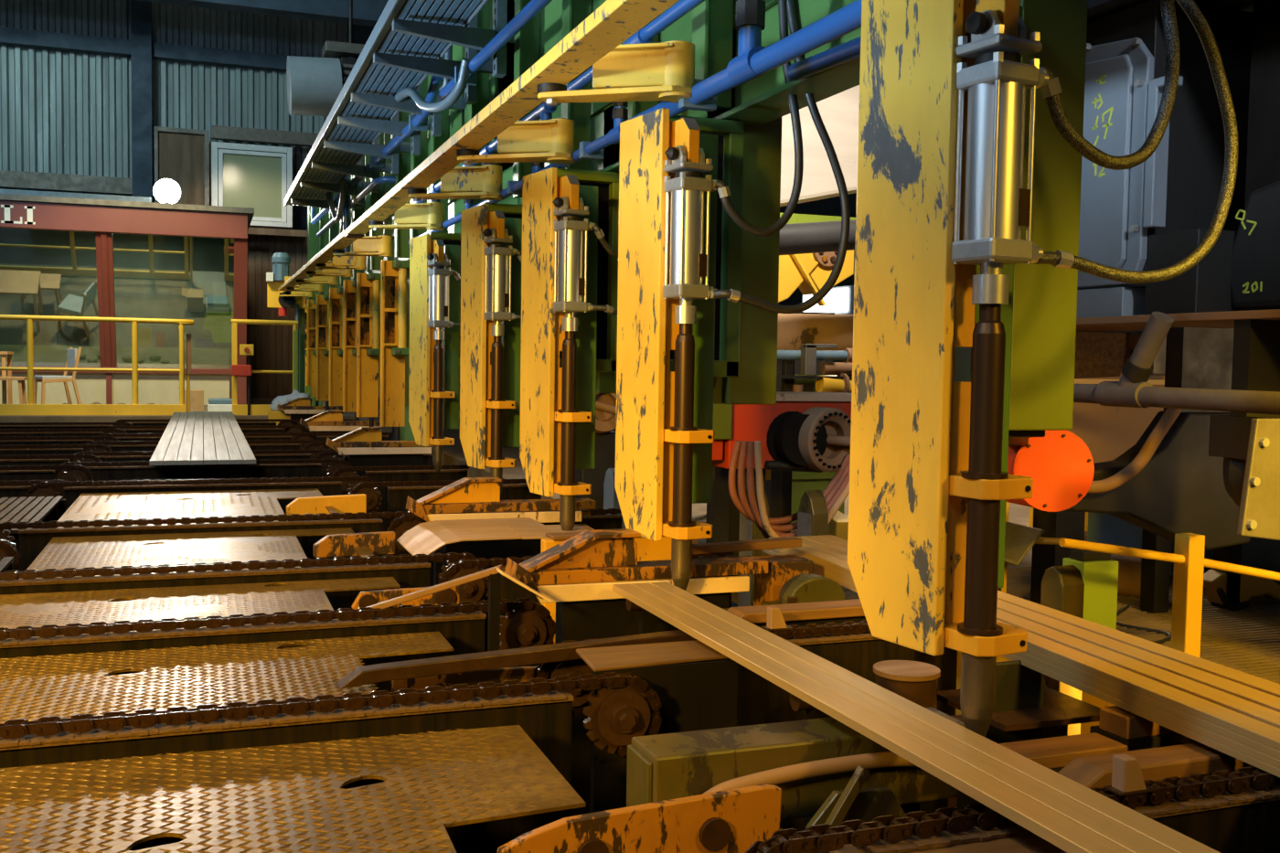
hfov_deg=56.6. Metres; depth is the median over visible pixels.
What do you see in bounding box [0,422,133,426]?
chain
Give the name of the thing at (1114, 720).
block
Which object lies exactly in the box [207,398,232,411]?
box
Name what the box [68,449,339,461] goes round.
chain
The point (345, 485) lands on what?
chain sprocket
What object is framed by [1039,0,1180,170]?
hose
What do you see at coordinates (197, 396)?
cardboard box
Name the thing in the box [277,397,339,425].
carriage
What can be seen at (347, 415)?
floor
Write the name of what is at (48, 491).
chain sprocket
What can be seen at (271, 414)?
shelf
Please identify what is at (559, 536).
strip
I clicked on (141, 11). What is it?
vertical column
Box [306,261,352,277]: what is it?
swing arm
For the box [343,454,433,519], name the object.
rail
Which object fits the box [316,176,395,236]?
pipe
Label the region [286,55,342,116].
hood
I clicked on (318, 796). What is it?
deck plate
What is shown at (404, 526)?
chain sprocket
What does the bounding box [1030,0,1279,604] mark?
machine
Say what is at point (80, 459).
chain sprocket
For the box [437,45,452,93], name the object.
conduit
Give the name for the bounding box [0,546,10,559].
chain sprocket
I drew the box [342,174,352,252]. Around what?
pipe
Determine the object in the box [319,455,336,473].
chain sprocket
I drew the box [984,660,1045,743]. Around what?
guard
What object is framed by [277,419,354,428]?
chain
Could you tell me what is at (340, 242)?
bar
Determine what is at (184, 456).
bar
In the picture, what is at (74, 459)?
chain sprocket
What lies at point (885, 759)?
hose
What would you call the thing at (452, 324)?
hose
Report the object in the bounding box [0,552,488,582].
chain
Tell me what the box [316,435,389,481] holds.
rail
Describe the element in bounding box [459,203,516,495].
hydraulic press arm
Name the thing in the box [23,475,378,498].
chain
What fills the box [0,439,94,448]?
rail
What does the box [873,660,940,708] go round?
roller
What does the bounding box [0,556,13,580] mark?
plate
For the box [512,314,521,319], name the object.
hose
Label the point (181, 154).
door
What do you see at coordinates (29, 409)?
guard railing
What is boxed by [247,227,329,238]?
trim
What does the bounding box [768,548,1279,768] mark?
bar
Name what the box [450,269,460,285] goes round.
hose
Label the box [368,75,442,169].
pipe
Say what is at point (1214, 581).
hook casting
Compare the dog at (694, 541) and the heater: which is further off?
the heater
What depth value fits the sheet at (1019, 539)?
4.46 m
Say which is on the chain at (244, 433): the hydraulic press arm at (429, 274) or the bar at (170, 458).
the bar at (170, 458)
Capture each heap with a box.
[268,399,282,411]
[271,394,290,411]
[287,389,312,405]
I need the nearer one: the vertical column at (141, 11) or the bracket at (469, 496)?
the bracket at (469, 496)
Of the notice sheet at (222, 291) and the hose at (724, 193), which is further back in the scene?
the notice sheet at (222, 291)
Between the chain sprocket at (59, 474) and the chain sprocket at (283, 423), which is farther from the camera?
the chain sprocket at (283, 423)
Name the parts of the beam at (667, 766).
leg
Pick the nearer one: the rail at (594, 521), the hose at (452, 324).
the rail at (594, 521)
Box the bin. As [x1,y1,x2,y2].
[1087,512,1279,578]
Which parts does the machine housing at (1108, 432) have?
leg, grey panel, leg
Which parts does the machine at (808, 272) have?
flange plate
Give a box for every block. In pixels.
[753,554,813,606]
[1098,705,1175,739]
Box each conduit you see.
[325,178,350,212]
[327,179,346,222]
[394,57,470,112]
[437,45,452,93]
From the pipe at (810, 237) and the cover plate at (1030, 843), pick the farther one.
the pipe at (810, 237)
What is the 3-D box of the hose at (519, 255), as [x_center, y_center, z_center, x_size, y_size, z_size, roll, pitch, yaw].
[-0.560,-0.893,6.198,0.235,0.214,0.044,-2,4,-42]
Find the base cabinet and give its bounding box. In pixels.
[790,374,844,523]
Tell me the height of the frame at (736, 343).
6.248 m
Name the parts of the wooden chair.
leg, leg, seat, rail, leg, backrest, leg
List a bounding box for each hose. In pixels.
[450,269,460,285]
[450,322,460,326]
[512,248,522,261]
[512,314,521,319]
[588,304,617,315]
[589,223,618,256]
[702,751,917,794]
[709,0,850,313]
[712,0,803,236]
[728,440,850,524]
[737,440,850,532]
[746,440,849,537]
[754,441,849,537]
[1030,0,1238,283]
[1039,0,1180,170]
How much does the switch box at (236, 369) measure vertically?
0.150 m
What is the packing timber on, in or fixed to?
on the bearer at (858, 619)
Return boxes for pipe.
[310,163,373,224]
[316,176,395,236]
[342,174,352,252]
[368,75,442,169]
[393,0,704,220]
[408,101,628,244]
[437,0,552,100]
[629,0,861,119]
[705,219,855,555]
[777,348,853,362]
[787,36,860,81]
[815,373,852,392]
[819,362,852,374]
[1073,311,1279,415]
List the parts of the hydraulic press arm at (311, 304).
plate, web plate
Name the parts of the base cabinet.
door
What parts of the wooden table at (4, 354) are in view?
leg, leg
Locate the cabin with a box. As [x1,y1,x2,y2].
[0,188,254,405]
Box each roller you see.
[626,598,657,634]
[789,693,831,831]
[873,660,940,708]
[1110,554,1172,597]
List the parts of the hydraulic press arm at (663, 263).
plate, tie rod, web plate, tie rod, guide rod, name plate, tie rod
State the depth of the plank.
5.71 m
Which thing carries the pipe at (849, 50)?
attached to the frame at (736, 343)
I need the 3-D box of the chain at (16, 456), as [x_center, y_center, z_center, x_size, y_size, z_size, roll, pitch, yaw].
[-5.181,0.310,8.412,2.527,0.202,0.042,0,3,-20]
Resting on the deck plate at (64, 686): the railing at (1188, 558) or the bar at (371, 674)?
the bar at (371, 674)
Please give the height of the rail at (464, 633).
0.822 m
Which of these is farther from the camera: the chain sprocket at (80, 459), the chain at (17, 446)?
the chain at (17, 446)
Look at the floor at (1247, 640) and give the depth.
5.01 m
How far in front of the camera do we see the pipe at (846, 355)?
6.74 m
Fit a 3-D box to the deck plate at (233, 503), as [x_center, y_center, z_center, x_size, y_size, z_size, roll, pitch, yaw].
[-2.338,0.821,6.361,1.320,0.788,1.560,0,3,-20]
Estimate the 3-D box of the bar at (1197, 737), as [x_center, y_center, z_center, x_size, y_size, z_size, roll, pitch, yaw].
[0.963,0.587,3.136,0.067,0.016,3.360,0,3,-15]
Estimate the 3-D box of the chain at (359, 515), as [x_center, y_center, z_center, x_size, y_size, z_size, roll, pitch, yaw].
[-1.986,0.519,5.512,2.012,0.201,0.050,0,3,-20]
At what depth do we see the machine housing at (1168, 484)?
4.26 m
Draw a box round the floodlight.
[152,178,181,203]
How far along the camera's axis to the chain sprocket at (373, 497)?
7.14 m
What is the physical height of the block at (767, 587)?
0.930 m
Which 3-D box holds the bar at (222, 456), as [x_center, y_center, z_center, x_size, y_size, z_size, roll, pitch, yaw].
[-4.114,0.039,11.573,0.083,0.030,7.280,0,3,-20]
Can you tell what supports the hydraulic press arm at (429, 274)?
attached to the frame at (736, 343)
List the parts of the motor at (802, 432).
plate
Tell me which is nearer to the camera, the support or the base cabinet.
the support
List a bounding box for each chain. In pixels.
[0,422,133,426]
[0,436,121,445]
[0,444,113,456]
[0,454,101,461]
[0,464,93,480]
[0,479,74,486]
[0,511,426,529]
[0,538,21,571]
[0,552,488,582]
[0,598,556,645]
[0,672,661,756]
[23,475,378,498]
[53,458,351,479]
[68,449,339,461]
[83,439,326,451]
[94,432,315,441]
[104,425,304,433]
[112,418,295,426]
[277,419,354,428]
[283,425,369,436]
[292,432,390,439]
[303,441,326,449]
[315,450,433,477]
[330,464,469,495]
[349,479,527,512]
[386,508,621,554]
[437,552,733,612]
[533,619,870,716]
[745,766,1279,852]
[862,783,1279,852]
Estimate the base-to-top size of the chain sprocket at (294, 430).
0.184 m
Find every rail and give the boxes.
[0,425,112,432]
[0,431,104,440]
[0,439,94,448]
[0,448,83,459]
[0,458,69,470]
[0,469,55,486]
[0,485,31,498]
[0,562,430,618]
[0,610,486,692]
[18,518,382,571]
[64,481,341,521]
[86,463,321,486]
[96,453,310,466]
[107,443,299,456]
[116,436,291,445]
[125,427,283,437]
[131,421,276,428]
[305,427,317,439]
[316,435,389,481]
[330,447,372,519]
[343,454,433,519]
[365,469,468,564]
[387,483,541,586]
[433,514,622,586]
[499,555,731,666]
[660,630,957,831]
[827,510,848,540]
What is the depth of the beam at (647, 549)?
4.52 m
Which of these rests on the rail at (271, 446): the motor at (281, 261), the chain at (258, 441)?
the chain at (258, 441)
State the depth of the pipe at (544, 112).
4.37 m
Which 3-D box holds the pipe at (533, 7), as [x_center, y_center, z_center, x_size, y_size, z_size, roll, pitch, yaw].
[-0.437,-2.004,5.561,0.132,0.180,4.951,0,3,-20]
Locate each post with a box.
[185,333,191,412]
[603,468,625,528]
[737,487,768,607]
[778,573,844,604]
[797,490,828,536]
[1040,565,1084,618]
[1041,673,1081,735]
[1062,548,1118,629]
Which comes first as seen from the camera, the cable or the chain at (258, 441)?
the cable
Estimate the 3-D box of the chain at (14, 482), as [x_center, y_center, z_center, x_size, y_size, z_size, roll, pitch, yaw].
[-4.516,0.419,6.603,2.527,0.202,0.042,0,3,-20]
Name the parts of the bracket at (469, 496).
nose plate, wear plate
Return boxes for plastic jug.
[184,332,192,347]
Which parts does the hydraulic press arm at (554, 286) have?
plate, tie rod, web plate, tie rod, guide rod, name plate, tie rod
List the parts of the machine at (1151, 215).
frame leg, plate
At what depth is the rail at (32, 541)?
5.46 m
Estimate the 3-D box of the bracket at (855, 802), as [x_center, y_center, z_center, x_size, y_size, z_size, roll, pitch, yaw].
[0.384,1.069,2.329,0.319,0.825,0.060,0,3,-20]
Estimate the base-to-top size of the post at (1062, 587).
0.939 m
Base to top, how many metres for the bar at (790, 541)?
0.040 m
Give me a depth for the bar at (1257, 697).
2.85 m
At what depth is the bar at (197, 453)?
9.79 m
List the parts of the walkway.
cantilever arm, cantilever arm, rail, cantilever arm, cantilever arm, cantilever arm, cantilever arm, rail, cantilever arm, cantilever arm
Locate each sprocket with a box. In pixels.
[0,528,15,546]
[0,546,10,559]
[29,486,60,498]
[52,485,64,499]
[55,469,66,479]
[61,469,87,486]
[70,458,79,462]
[76,458,95,467]
[88,448,109,456]
[102,438,117,446]
[280,421,293,430]
[286,427,301,439]
[296,435,311,449]
[307,445,324,458]
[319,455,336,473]
[326,462,347,477]
[335,470,359,491]
[347,480,366,494]
[355,486,382,511]
[394,519,422,551]
[437,560,479,582]
[448,565,488,602]
[499,608,548,650]
[536,659,591,709]
[582,684,651,753]
[756,836,830,852]
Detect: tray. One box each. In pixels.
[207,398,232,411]
[207,404,232,411]
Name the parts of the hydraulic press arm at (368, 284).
plate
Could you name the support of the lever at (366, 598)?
attached to the deck plate at (109, 606)
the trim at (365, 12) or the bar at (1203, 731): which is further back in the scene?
the trim at (365, 12)
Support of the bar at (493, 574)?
on the floor
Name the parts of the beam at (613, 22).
joint plate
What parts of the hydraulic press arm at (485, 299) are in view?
plate, tie rod, web plate, tie rod, guide rod, name plate, tie rod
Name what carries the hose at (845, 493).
hanging from the motor at (802, 432)
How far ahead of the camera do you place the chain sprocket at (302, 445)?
11.65 m
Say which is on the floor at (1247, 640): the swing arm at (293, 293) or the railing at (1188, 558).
the railing at (1188, 558)
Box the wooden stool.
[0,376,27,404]
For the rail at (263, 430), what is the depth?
12.43 m
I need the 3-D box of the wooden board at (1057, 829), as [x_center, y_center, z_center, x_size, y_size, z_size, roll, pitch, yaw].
[0.450,0.590,2.362,0.058,0.020,2.950,0,3,-20]
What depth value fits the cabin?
19.40 m
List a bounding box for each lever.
[286,493,366,515]
[313,531,394,557]
[351,586,458,609]
[391,665,536,692]
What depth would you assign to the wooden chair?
16.77 m
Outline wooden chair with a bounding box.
[33,346,81,404]
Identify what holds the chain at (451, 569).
attached to the rail at (509, 590)
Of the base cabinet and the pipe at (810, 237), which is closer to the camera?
the pipe at (810, 237)
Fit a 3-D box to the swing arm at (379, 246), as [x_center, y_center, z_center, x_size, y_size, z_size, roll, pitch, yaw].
[-2.348,-1.524,10.049,0.527,0.182,0.150,2,3,13]
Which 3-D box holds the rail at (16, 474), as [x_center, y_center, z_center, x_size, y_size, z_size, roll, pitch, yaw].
[-4.970,0.701,7.545,2.270,0.821,0.075,0,3,-20]
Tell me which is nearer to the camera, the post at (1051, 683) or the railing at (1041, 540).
the post at (1051, 683)
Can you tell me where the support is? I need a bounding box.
[589,669,594,812]
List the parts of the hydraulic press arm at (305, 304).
plate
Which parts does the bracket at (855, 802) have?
plate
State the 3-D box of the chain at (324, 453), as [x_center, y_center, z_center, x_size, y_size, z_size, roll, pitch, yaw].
[-2.123,0.298,9.535,0.951,0.200,0.042,0,3,-20]
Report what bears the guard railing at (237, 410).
on the floor at (347, 415)
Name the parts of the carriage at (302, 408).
nose plate, wear plate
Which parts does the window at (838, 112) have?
green rail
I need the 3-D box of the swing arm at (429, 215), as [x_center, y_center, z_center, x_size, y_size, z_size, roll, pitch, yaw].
[-1.549,-1.393,7.875,0.527,0.182,0.150,2,3,13]
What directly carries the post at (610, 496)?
on the floor
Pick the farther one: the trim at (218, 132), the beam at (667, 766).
the trim at (218, 132)
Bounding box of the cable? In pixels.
[1116,604,1171,644]
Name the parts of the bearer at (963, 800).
flat strip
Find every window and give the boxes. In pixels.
[210,141,293,229]
[779,85,859,223]
[802,285,853,314]
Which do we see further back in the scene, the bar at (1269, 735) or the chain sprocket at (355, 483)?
the chain sprocket at (355, 483)
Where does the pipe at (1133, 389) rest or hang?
attached to the machine housing at (1249, 443)
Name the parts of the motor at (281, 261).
motor, bracket plate, post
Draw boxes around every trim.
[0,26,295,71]
[0,170,132,196]
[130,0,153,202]
[136,0,388,26]
[211,125,318,147]
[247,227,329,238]
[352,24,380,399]
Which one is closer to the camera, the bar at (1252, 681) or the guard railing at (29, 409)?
the bar at (1252, 681)
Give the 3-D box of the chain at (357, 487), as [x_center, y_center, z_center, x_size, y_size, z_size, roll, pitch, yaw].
[-1.182,0.433,7.329,1.195,0.200,0.042,0,3,-20]
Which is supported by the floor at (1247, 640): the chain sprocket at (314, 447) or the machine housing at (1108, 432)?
the machine housing at (1108, 432)
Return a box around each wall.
[0,0,459,409]
[778,192,1142,376]
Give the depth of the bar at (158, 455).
9.64 m
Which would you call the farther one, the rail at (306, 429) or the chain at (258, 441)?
the rail at (306, 429)
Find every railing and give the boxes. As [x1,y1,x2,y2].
[0,314,193,415]
[231,319,298,415]
[1001,501,1061,593]
[1058,533,1279,657]
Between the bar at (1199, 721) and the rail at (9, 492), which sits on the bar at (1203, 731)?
the bar at (1199, 721)
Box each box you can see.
[138,327,152,347]
[155,332,165,347]
[177,386,203,412]
[231,364,251,375]
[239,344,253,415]
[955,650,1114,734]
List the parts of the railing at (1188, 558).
post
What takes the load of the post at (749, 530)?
on the floor
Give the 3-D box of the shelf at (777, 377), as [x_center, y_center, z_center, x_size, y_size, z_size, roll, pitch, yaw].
[1.289,-0.280,6.855,1.250,0.015,0.210,0,3,-20]
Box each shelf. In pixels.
[267,410,290,428]
[776,375,852,379]
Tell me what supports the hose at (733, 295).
attached to the hydraulic press arm at (663, 263)
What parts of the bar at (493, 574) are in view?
post, cap plate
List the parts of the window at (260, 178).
sash, pane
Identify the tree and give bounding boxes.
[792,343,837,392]
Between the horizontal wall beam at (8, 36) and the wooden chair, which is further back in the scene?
the horizontal wall beam at (8, 36)
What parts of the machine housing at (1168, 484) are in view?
hanger plate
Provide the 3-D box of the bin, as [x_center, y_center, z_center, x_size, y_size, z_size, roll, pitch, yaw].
[2.954,0.503,6.346,0.880,0.500,0.600,0,3,-20]
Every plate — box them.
[0,496,66,579]
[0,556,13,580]
[0,576,400,639]
[0,631,453,723]
[0,725,585,852]
[18,527,381,579]
[56,489,342,528]
[190,411,234,415]
[508,523,593,539]
[828,833,1066,852]
[1006,430,1094,511]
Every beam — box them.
[344,0,679,238]
[540,536,671,643]
[576,640,737,812]
[626,706,965,820]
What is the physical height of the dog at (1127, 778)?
0.062 m
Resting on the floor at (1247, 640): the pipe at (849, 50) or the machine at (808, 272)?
the machine at (808, 272)
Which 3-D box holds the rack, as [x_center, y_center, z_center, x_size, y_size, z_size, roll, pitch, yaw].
[1.282,0.137,6.877,1.250,1.120,0.210,0,3,-20]
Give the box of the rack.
[776,360,852,533]
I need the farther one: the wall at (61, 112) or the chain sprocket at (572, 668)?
the wall at (61, 112)
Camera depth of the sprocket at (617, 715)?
2.83 m
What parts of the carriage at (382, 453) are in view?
nose plate, wear plate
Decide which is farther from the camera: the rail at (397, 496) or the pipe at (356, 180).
the pipe at (356, 180)
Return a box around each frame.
[0,690,573,852]
[307,0,1087,588]
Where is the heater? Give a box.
[286,0,364,116]
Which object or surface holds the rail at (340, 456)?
on the floor
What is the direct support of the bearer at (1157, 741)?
on the floor
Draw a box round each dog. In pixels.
[692,539,698,543]
[761,606,793,630]
[1104,753,1155,796]
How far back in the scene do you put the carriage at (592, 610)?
3.82 m
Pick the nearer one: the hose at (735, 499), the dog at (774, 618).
the dog at (774, 618)
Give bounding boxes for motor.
[266,252,305,393]
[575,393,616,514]
[712,391,851,575]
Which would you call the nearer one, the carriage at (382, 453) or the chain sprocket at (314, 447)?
the carriage at (382, 453)
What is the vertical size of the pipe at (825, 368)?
0.108 m
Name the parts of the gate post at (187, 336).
stem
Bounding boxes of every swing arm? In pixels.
[279,285,314,297]
[286,278,324,292]
[296,270,338,285]
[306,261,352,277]
[315,252,366,270]
[332,234,392,257]
[368,201,444,230]
[407,163,502,201]
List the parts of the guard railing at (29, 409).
post, rail, kick plate, post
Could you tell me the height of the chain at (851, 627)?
0.199 m
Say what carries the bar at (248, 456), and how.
on the chain at (244, 433)
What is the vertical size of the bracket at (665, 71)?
0.182 m
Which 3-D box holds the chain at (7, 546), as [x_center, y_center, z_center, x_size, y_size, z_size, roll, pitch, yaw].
[-3.700,0.553,4.383,2.527,0.202,0.042,0,3,-20]
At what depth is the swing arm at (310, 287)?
15.61 m
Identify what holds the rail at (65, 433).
on the floor
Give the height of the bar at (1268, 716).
0.016 m
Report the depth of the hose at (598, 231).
4.94 m
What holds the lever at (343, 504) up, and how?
attached to the deck plate at (233, 503)
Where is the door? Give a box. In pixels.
[154,126,209,205]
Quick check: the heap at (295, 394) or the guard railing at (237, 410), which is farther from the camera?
the guard railing at (237, 410)
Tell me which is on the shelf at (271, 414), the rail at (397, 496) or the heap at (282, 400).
the heap at (282, 400)
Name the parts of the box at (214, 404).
lid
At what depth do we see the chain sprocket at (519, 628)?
3.69 m
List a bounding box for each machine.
[778,249,853,374]
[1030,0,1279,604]
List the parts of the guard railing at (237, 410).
post, kick plate, rail, rail, post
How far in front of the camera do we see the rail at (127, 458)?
9.28 m
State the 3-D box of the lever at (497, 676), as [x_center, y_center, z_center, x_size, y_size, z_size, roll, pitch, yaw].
[-0.440,0.677,3.117,0.420,0.095,0.044,0,3,-21]
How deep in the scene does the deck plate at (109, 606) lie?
3.89 m
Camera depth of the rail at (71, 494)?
7.17 m
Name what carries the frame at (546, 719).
on the floor
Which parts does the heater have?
hanger rod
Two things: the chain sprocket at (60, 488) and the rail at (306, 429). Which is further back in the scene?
the rail at (306, 429)
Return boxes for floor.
[0,397,392,432]
[378,409,1279,683]
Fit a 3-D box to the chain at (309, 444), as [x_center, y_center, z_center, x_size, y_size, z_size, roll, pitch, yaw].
[-2.509,0.234,10.585,0.951,0.200,0.042,0,3,-20]
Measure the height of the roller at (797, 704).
0.879 m
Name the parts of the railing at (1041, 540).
post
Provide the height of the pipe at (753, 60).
0.304 m
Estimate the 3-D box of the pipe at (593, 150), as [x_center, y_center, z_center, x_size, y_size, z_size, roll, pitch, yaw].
[-0.875,-1.300,6.760,0.096,0.158,4.980,0,3,-20]
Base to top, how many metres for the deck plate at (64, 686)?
0.788 m
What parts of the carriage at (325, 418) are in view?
nose plate, wear plate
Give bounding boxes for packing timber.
[726,599,864,623]
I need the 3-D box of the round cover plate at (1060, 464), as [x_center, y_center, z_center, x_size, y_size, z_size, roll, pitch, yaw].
[1.120,0.101,3.405,0.405,0.324,1.101,2,3,14]
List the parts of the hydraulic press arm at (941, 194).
plate, tie rod, web plate, guide rod, tie rod, name plate, tie rod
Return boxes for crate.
[194,338,216,348]
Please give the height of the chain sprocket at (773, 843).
0.184 m
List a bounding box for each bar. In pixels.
[149,412,181,465]
[162,412,188,465]
[176,412,195,465]
[190,412,202,464]
[202,412,216,464]
[210,412,230,464]
[217,412,243,464]
[224,412,255,464]
[278,229,357,290]
[335,629,697,689]
[366,564,550,651]
[650,581,1220,852]
[692,536,801,554]
[762,549,1279,777]
[768,537,1279,750]
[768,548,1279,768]
[776,548,1279,759]
[785,536,1279,728]
[801,535,1279,712]
[817,534,1279,697]
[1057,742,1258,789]
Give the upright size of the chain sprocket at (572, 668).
0.184 m
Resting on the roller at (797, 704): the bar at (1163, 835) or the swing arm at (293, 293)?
the bar at (1163, 835)
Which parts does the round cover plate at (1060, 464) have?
mount arm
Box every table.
[0,351,13,404]
[937,686,1100,807]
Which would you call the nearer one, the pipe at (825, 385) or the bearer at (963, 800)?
the bearer at (963, 800)
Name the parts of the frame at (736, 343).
post, panel, panel, panel, panel, panel, post, panel, mount leg, panel, hanging post, mount leg, panel, panel, mount leg, hanging post, panel, mount leg, panel, hanging post, panel, mount leg, hanging post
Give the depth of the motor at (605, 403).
7.38 m
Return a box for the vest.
[202,311,233,342]
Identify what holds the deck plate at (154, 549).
on the floor
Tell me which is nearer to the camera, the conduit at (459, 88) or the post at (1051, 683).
the post at (1051, 683)
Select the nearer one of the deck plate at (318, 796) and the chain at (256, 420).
the deck plate at (318, 796)
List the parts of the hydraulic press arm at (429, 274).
plate, tie rod, web plate, tie rod, guide rod, name plate, tie rod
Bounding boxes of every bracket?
[405,476,596,651]
[456,117,574,165]
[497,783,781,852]
[536,40,695,106]
[779,765,905,830]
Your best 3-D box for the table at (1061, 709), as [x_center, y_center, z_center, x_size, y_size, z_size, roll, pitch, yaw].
[0.854,1.082,3.053,0.600,0.735,0.310,0,3,-20]
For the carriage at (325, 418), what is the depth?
12.19 m
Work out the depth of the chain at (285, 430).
13.08 m
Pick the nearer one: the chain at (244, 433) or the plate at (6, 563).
the plate at (6, 563)
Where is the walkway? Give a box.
[284,0,514,222]
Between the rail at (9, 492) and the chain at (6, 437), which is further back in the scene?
the chain at (6, 437)
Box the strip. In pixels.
[545,531,664,540]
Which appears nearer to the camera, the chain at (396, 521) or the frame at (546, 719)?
the frame at (546, 719)
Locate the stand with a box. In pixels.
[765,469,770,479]
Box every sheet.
[213,281,232,309]
[396,517,543,554]
[997,522,1045,591]
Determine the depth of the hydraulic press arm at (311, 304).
17.04 m
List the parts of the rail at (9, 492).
plate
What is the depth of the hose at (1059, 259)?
2.44 m
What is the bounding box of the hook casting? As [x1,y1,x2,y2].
[1203,569,1279,611]
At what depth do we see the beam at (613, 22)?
3.95 m
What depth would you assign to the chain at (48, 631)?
3.44 m
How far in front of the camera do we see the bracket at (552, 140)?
5.06 m
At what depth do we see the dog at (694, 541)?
4.74 m
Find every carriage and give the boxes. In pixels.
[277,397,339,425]
[299,410,381,436]
[325,426,433,519]
[504,528,767,816]
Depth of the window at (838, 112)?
8.14 m
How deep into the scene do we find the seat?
19.44 m
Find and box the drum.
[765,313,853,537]
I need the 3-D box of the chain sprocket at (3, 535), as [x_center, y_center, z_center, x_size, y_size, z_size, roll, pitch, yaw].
[-2.835,0.523,5.199,0.183,0.184,0.122,0,3,-20]
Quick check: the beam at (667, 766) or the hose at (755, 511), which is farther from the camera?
the hose at (755, 511)
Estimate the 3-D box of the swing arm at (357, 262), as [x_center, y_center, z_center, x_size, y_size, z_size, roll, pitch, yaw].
[-2.917,-1.617,11.595,0.527,0.182,0.150,2,3,13]
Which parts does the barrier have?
panel, panel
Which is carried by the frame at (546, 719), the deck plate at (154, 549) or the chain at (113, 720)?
the chain at (113, 720)
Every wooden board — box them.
[612,583,1131,852]
[631,582,1175,852]
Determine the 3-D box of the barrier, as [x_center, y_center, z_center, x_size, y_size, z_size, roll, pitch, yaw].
[3.430,0.465,7.922,2.000,0.420,0.070,0,3,-20]
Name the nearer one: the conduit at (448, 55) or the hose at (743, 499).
the hose at (743, 499)
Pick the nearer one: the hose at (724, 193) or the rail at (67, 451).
the hose at (724, 193)
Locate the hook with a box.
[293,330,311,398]
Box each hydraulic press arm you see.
[305,303,306,385]
[306,299,318,405]
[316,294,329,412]
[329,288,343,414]
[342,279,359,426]
[356,272,380,426]
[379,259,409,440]
[408,234,454,472]
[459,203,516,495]
[519,167,593,531]
[614,107,717,590]
[847,0,1049,736]
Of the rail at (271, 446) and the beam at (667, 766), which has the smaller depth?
the beam at (667, 766)
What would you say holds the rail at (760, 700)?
on the floor
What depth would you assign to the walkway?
8.04 m
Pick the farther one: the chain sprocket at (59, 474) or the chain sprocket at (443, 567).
the chain sprocket at (59, 474)
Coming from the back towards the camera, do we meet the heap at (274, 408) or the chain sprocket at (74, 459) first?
the heap at (274, 408)
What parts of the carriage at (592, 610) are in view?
nose plate, wear plate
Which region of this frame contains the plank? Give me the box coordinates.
[480,509,590,516]
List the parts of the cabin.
panel, window post, post, sill rail, panel, corner post, window post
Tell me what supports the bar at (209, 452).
on the rail at (248, 438)
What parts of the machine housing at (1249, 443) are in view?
plate arm, hanger plate, grey plate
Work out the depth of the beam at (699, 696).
2.97 m
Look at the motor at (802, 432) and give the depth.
5.54 m
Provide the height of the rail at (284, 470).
0.822 m
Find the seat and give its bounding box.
[56,320,89,345]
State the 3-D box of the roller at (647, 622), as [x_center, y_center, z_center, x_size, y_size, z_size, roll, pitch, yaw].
[0.021,0.960,3.715,0.135,0.879,0.048,0,3,-20]
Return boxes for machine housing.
[1065,327,1250,550]
[1067,330,1242,613]
[1208,319,1279,540]
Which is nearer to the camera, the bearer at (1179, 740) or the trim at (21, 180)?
the bearer at (1179, 740)
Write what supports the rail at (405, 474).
on the floor
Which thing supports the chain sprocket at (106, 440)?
attached to the chain at (6, 437)
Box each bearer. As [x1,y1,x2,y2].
[753,616,866,629]
[956,732,1127,810]
[1089,725,1183,751]
[1168,736,1198,746]
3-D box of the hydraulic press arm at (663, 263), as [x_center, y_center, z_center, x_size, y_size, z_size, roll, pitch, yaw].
[0.081,-0.237,3.893,0.188,1.548,0.397,-1,4,-29]
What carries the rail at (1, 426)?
on the floor
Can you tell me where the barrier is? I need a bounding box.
[1027,506,1087,531]
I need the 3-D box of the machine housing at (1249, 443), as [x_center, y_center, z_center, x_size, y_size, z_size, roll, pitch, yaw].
[1.793,-0.002,3.361,0.315,0.624,0.815,2,3,21]

